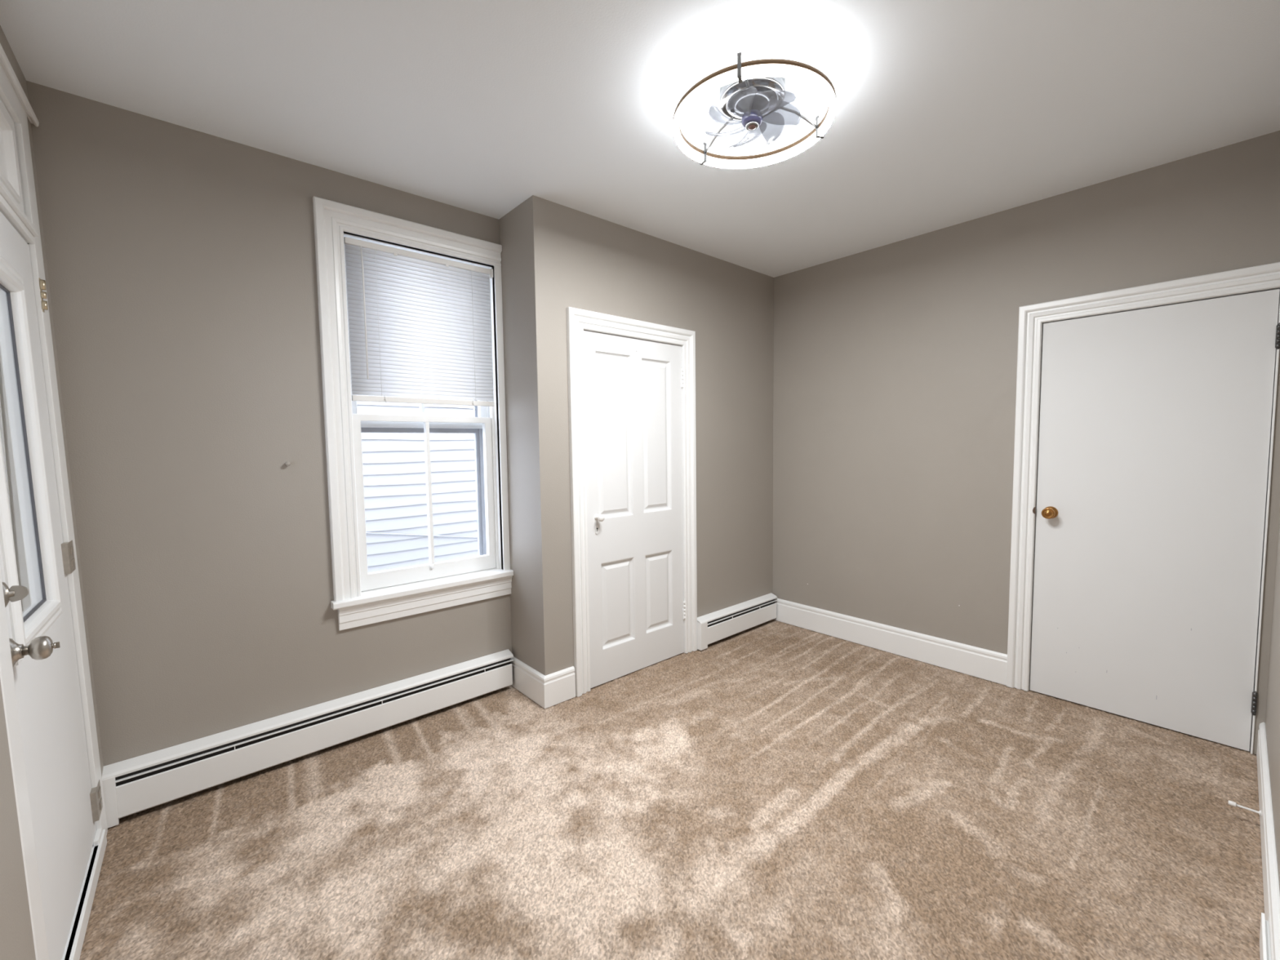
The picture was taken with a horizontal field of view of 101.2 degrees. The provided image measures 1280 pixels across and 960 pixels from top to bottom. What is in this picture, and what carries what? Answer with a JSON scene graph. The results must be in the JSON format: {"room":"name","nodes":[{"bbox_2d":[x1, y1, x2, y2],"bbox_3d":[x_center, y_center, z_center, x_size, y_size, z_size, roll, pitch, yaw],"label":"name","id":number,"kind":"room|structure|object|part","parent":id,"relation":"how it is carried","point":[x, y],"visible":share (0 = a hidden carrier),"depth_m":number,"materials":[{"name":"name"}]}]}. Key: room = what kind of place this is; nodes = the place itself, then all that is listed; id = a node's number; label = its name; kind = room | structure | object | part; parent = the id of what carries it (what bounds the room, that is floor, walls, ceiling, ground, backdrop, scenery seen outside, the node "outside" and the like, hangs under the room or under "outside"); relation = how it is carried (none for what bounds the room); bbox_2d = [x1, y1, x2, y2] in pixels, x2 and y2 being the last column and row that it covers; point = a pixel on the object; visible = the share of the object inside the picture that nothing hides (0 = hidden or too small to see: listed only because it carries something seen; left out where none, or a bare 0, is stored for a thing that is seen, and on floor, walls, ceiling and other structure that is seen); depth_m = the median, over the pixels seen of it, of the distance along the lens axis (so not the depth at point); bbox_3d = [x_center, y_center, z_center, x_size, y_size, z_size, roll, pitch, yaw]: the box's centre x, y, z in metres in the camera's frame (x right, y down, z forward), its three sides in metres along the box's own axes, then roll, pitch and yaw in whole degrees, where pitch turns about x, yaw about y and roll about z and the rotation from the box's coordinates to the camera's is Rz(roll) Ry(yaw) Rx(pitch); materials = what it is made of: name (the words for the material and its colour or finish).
{"room":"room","nodes":[
{"label":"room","id":0,"kind":"room"},
{"bbox_2d":[0,343,31,612],"bbox_3d":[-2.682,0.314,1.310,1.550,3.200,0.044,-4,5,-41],"label":"door window","id":1,"kind":"structure","parent":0,"point":[5,426],"depth_m":1.77,"materials":[{"name":"white glass"}]},
{"bbox_2d":[0,25,103,959],"bbox_3d":[-1.114,0.031,0.735,0.147,2.640,3.056,-4,5,-40],"label":"wall","id":2,"kind":"structure","parent":0,"point":[16,939],"depth_m":1.09,"materials":[{"name":"beige paint"}]},
{"bbox_2d":[0,98,24,213],"bbox_3d":[-1.695,-0.929,1.342,0.043,0.312,0.753,-4,5,-40],"label":"window","id":3,"kind":"structure","parent":2,"relation":"in","point":[10,177],"depth_m":1.55,"materials":[{"name":"white glass"}]},
{"bbox_2d":[0,43,39,126],"bbox_3d":[-1.684,-1.179,1.345,0.028,0.037,1.075,-4,5,-40],"label":"cap","id":4,"kind":"object","parent":2,"relation":"attached to","point":[4,61],"visible":0.81,"depth_m":1.58,"materials":[{"name":"white paint"}]},
{"bbox_2d":[0,211,102,959],"bbox_3d":[-1.669,0.250,1.462,0.145,1.952,0.804,-4,5,-41],"label":"door","id":5,"kind":"structure","parent":2,"relation":"in","point":[65,809],"depth_m":1.50,"materials":[{"name":"white paint"}]},
{"bbox_3d":[-1.635,-0.081,1.382,0.042,1.010,0.506,-4,5,-40],"label":"glass frame","id":6,"kind":"part","parent":5,"relation":"part of","materials":[{"name":"white paint"}]},
{"bbox_3d":[-1.399,0.391,1.220,0.050,0.054,0.054,-4,5,-41],"label":"knob","id":7,"kind":"part","parent":5,"relation":"part of","materials":[{"name":"silver metal"}]},
{"bbox_2d":[0,62,107,959],"bbox_3d":[-1.690,0.059,1.428,0.121,2.466,1.049,-4,5,-40],"label":"door frame","id":8,"kind":"structure","parent":2,"relation":"attached to","point":[28,224],"depth_m":1.66,"materials":[{"name":"white paint"}]},
{"bbox_2d":[26,80,511,766],"bbox_3d":[-1.479,-0.079,2.456,1.788,2.600,0.220,-4,5,-41],"label":"wall","id":9,"kind":"structure","parent":0,"point":[181,260],"depth_m":2.08,"materials":[{"name":"beige paint"}]},
{"bbox_2d":[284,462,290,466],"bbox_3d":[-1.516,-0.070,2.264,0.019,0.019,0.021,-4,5,-41],"label":"peg","id":10,"kind":"object","parent":9,"relation":"attached to","point":[287,464],"visible":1,"depth_m":2.25,"materials":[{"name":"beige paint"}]},
{"bbox_2d":[102,648,513,827],"bbox_3d":[-1.345,1.115,2.451,1.637,0.208,0.060,-4,5,-41],"label":"baseboard heater","id":11,"kind":"object","parent":9,"relation":"attached to","point":[133,785],"visible":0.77,"depth_m":2.26,"materials":[{"name":"white paint"}]},
{"bbox_2d":[312,195,513,630],"bbox_3d":[-1.144,-0.293,2.705,0.892,1.930,0.272,-4,5,-41],"label":"window","id":12,"kind":"structure","parent":9,"relation":"in","point":[362,597],"depth_m":2.56,"materials":[{"name":"white paint"}]},
{"bbox_3d":[-1.151,-0.709,2.745,0.718,0.871,0.036,-4,5,-41],"label":"sash","id":13,"kind":"part","parent":12,"relation":"part of","materials":[{"name":"white paint"}]},
{"bbox_2d":[343,236,494,406],"bbox_3d":[-1.069,-0.756,2.654,0.720,0.746,0.045,-4,5,-41],"label":"window blind","id":14,"kind":"object","parent":12,"relation":"attached to","point":[411,338],"visible":0.98,"depth_m":2.62,"materials":[{"name":"white plastic"}]},
{"bbox_3d":[-1.240,-0.742,2.495,0.001,0.688,0.002,-4,5,-41],"label":"ladder cord","id":15,"kind":"part","parent":14,"relation":"part of","materials":[{"name":"white fabric"}]},
{"bbox_3d":[-1.085,-1.111,2.631,0.706,0.027,0.026,-4,5,-41],"label":"head rail","id":16,"kind":"part","parent":14,"relation":"part of","materials":[{"name":"white plastic"}]},
{"bbox_3d":[-1.075,-0.401,2.678,0.706,0.026,0.022,-4,5,-41],"label":"rail","id":17,"kind":"part","parent":14,"relation":"part of","materials":[{"name":"white plastic"}]},
{"bbox_3d":[-0.887,-0.767,2.804,0.001,0.688,0.002,-4,5,-41],"label":"ladder cord","id":18,"kind":"part","parent":14,"relation":"part of","materials":[{"name":"white fabric"}]},
{"bbox_3d":[-1.090,0.543,2.712,0.892,0.034,0.142,-4,5,-41],"label":"sill","id":19,"kind":"part","parent":12,"relation":"part of","materials":[{"name":"white paint"}]},
{"bbox_3d":[-1.172,-0.316,2.802,0.750,1.690,0.037,-4,5,-41],"label":"storm frame","id":20,"kind":"part","parent":12,"relation":"part of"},
{"bbox_3d":[-1.104,0.094,2.758,0.718,0.855,0.036,-4,5,-41],"label":"sash","id":21,"kind":"part","parent":12,"relation":"part of","materials":[{"name":"white paint"}]},
{"bbox_2d":[498,195,773,675],"bbox_3d":[0.119,-0.174,3.575,2.135,2.600,0.520,-4,5,-41],"label":"wall","id":22,"kind":"structure","parent":0,"point":[555,257],"depth_m":2.95,"materials":[{"name":"beige paint"}]},
{"bbox_2d":[510,656,575,708],"bbox_3d":[-0.548,1.096,2.937,0.194,0.168,0.375,-4,5,-41],"label":"baseboard","id":23,"kind":"structure","parent":22,"relation":"attached to","point":[548,691],"depth_m":2.82,"materials":[{"name":"white paint"}]},
{"bbox_2d":[566,306,697,697],"bbox_3d":[-0.040,0.113,3.164,0.961,2.085,0.146,-4,5,-41],"label":"door frame","id":24,"kind":"structure","parent":22,"relation":"attached to","point":[578,320],"depth_m":2.89,"materials":[{"name":"white paint"}]},
{"bbox_2d":[583,330,685,688],"bbox_3d":[0.000,0.164,3.131,0.769,1.980,0.091,-4,5,-41],"label":"door","id":25,"kind":"structure","parent":22,"relation":"in","point":[633,436],"depth_m":3.11,"materials":[{"name":"white paint"}]},
{"bbox_3d":[-0.223,0.209,2.914,0.041,0.041,0.056,-4,5,-41],"label":"knob","id":26,"kind":"part","parent":25,"relation":"part of","materials":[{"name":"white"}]},
{"bbox_2d":[697,592,777,650],"bbox_3d":[0.710,1.001,3.775,0.870,0.205,0.056,-4,5,-41],"label":"baseboard heater","id":27,"kind":"object","parent":22,"relation":"attached to","point":[715,626],"visible":0.91,"depth_m":3.71,"materials":[{"name":"white paint"}]},
{"bbox_2d":[0,0,1279,277],"bbox_3d":[0.232,-1.419,1.921,4.048,0.100,3.172,-4,5,-41],"label":"ceiling","id":28,"kind":"structure","parent":0,"point":[948,113],"depth_m":1.85,"materials":[{"name":"paint"}]},
{"bbox_2d":[672,51,835,168],"bbox_3d":[0.391,-1.298,1.839,0.551,0.135,0.553,-4,5,-41],"label":"ceiling fan light","id":29,"kind":"object","parent":28,"relation":"attached to","point":[752,86],"visible":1,"depth_m":1.78,"materials":[{"name":"white"}]},
{"bbox_3d":[0.299,-1.298,1.980,0.009,0.063,0.170,-3,5,-33],"label":"arm","id":30,"kind":"part","parent":29,"relation":"part of","materials":[{"name":"grey metal"}]},
{"bbox_3d":[0.335,-1.279,1.680,0.009,0.063,0.170,1,4,20],"label":"arm","id":31,"kind":"part","parent":29,"relation":"part of","materials":[{"name":"grey metal"}]},
{"bbox_3d":[0.557,-1.295,1.875,0.170,0.063,0.009,-2,4,-12],"label":"arm","id":32,"kind":"part","parent":29,"relation":"part of","materials":[{"name":"grey metal"}]},
{"bbox_2d":[79,619,1264,959],"bbox_3d":[0.344,1.228,2.085,3.748,0.010,2.852,-4,5,-41],"label":"floor","id":33,"kind":"structure","parent":0,"point":[773,789],"depth_m":1.86,"materials":[{"name":"carpet"}]},
{"bbox_2d":[62,825,106,959],"bbox_3d":[-1.629,1.259,1.434,0.157,0.070,0.931,-4,5,-40],"label":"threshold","id":34,"kind":"object","parent":33,"relation":"on","point":[73,946],"visible":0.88,"depth_m":1.56,"materials":[{"name":"white paint"}]},
{"bbox_2d":[1259,912,1270,959],"bbox_3d":[1.365,1.231,1.141,0.841,0.085,0.012,-4,5,-41],"label":"trim board","id":35,"kind":"object","parent":33,"relation":"on","point":[1264,953],"visible":1,"depth_m":1.36,"materials":[{"name":"white paint"}]},
{"bbox_2d":[773,130,1279,754],"bbox_3d":[1.884,-0.168,3.122,0.120,2.600,2.690,-4,5,-41],"label":"wall","id":36,"kind":"structure","parent":0,"point":[895,375],"depth_m":3.11,"materials":[{"name":"beige paint"}]},
{"bbox_2d":[773,598,1007,685],"bbox_3d":[1.538,1.028,3.510,0.018,0.172,1.550,-4,5,-41],"label":"baseboard","id":37,"kind":"structure","parent":36,"relation":"attached to","point":[984,664],"depth_m":3.36,"materials":[{"name":"white paint"}]},
{"bbox_2d":[1006,262,1279,754],"bbox_3d":[2.371,0.128,2.568,0.146,2.070,0.894,-4,5,-41],"label":"door frame","id":38,"kind":"structure","parent":36,"relation":"attached to","point":[1260,277],"depth_m":2.77,"materials":[{"name":"white paint"}]},
{"bbox_2d":[1030,288,1279,751],"bbox_3d":[2.359,0.183,2.499,0.098,1.963,0.807,-4,5,-41],"label":"door","id":39,"kind":"structure","parent":36,"relation":"in","point":[1155,424],"depth_m":2.46,"materials":[{"name":"white paint"}]},
{"bbox_3d":[2.128,0.172,2.736,0.066,0.064,0.064,-4,5,-41],"label":"knob","id":40,"kind":"part","parent":39,"relation":"part of","materials":[{"name":"gold metal"}]},
{"bbox_2d":[1265,511,1279,887],"bbox_3d":[1.257,-0.009,0.866,4.048,2.600,0.120,-4,5,-41],"label":"wall","id":41,"kind":"structure","parent":0,"point":[1272,717],"depth_m":1.90,"materials":[{"name":"beige paint"}]},
{"bbox_2d":[1227,800,1261,816],"bbox_3d":[2.140,1.160,1.863,0.018,0.018,0.077,-4,5,-41],"label":"door stop","id":42,"kind":"object","parent":41,"relation":"attached to","point":[1229,802],"visible":1,"depth_m":1.87,"materials":[{"name":"white plastic"}]},
{"bbox_3d":[2.146,1.161,1.856,0.018,0.018,0.060,-4,5,-41],"label":"rod","id":43,"kind":"part","parent":42,"relation":"part of","materials":[{"name":"white plastic"}]},
{"bbox_2d":[1256,722,1279,959],"bbox_3d":[1.709,1.175,1.420,2.528,0.150,0.018,-4,5,-41],"label":"baseboard","id":44,"kind":"structure","parent":41,"relation":"attached to","point":[1268,852],"depth_m":1.59,"materials":[{"name":"white paint"}]},
{"bbox_3d":[-1.903,1.995,3.384,14.000,0.050,10.000,-4,5,-41],"label":"ground","id":45,"kind":"structure","parent":0,"visible":0},
{"bbox_2d":[356,263,478,572],"bbox_3d":[-1.091,-0.057,5.861,5.300,4.505,0.126,-4,5,-41],"label":"wall","id":46,"kind":"structure","parent":45,"relation":"on","point":[393,464],"depth_m":4.92,"materials":[{"name":"white plastic"}]}
]}

